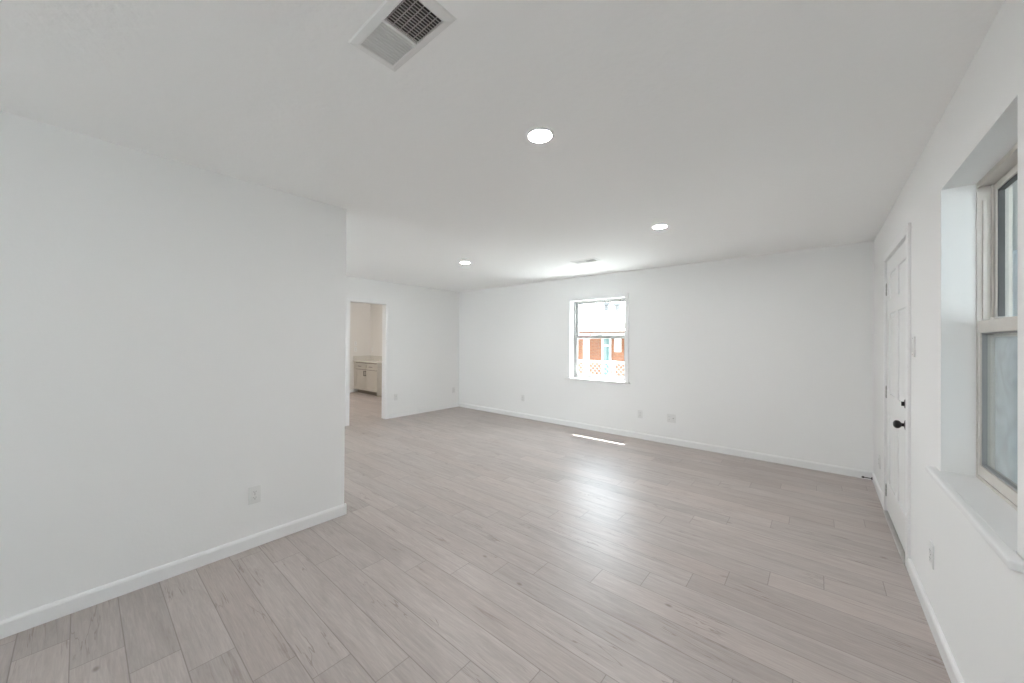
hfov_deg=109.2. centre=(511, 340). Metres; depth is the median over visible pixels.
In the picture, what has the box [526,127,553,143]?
recessed light
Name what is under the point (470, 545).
floor
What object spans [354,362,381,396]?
base cabinet
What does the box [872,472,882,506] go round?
baseboard
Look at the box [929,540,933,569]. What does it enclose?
wall outlet
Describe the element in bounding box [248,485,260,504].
wall outlet
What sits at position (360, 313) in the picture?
wall
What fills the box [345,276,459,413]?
wall
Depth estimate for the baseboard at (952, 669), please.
1.71 m
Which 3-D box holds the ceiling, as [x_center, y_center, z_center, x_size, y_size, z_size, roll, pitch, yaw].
[-1.286,-1.140,2.624,6.622,0.180,9.542,0,0,40]
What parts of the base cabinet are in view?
drawer, door, door, drawer, panel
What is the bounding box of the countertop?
[353,356,381,362]
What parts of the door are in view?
knob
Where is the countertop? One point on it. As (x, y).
(366, 359)
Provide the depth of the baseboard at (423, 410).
7.04 m
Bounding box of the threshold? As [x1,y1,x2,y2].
[883,510,904,564]
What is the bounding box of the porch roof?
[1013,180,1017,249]
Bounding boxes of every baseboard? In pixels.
[0,503,346,638]
[389,403,458,418]
[459,403,872,479]
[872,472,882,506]
[907,558,963,682]
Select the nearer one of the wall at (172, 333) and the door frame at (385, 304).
the wall at (172, 333)
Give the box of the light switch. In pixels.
[911,336,915,356]
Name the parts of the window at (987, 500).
sill, frame, sash, sash, screen frame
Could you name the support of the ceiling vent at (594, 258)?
in the ceiling
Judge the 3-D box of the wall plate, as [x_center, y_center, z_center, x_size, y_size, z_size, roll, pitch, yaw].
[2.176,1.067,4.967,0.116,0.115,0.016,0,0,40]
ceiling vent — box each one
[348,0,456,71]
[570,257,599,263]
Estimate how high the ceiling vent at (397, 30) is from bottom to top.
0.110 m
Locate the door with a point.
(896, 265)
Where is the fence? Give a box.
[578,360,623,376]
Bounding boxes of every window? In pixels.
[565,293,629,383]
[925,142,1023,572]
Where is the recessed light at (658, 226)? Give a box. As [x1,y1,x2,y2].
[651,224,667,228]
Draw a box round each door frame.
[345,296,389,425]
[883,223,910,567]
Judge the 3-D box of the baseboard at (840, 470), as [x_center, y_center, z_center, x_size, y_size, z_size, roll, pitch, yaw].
[1.269,1.377,5.729,6.302,0.083,0.014,0,0,40]
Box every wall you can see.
[0,111,345,619]
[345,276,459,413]
[350,302,370,391]
[370,241,873,471]
[874,0,1023,682]
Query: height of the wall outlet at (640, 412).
0.115 m
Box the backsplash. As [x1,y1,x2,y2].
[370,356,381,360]
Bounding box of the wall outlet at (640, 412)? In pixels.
[638,410,642,417]
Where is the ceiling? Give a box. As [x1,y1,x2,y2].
[0,0,1004,291]
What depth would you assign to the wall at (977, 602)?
1.63 m
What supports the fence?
on the lawn
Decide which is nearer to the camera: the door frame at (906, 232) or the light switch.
the light switch
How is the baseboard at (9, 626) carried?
attached to the wall at (172, 333)
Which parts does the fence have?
rail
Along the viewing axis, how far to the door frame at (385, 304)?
6.45 m
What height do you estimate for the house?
5.000 m
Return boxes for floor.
[0,392,950,682]
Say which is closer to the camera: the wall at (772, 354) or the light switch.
the light switch
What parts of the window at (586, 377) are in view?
sill, sash, sash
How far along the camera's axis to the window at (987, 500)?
1.54 m
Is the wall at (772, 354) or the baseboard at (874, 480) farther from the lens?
the wall at (772, 354)
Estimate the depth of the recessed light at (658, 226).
3.28 m
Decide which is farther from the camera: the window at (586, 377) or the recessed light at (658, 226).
the window at (586, 377)
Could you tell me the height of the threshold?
0.013 m
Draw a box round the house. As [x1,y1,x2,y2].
[578,302,624,376]
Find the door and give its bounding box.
[885,240,905,550]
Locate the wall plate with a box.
[667,414,675,422]
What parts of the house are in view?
porch post, door frame, door pane, window panel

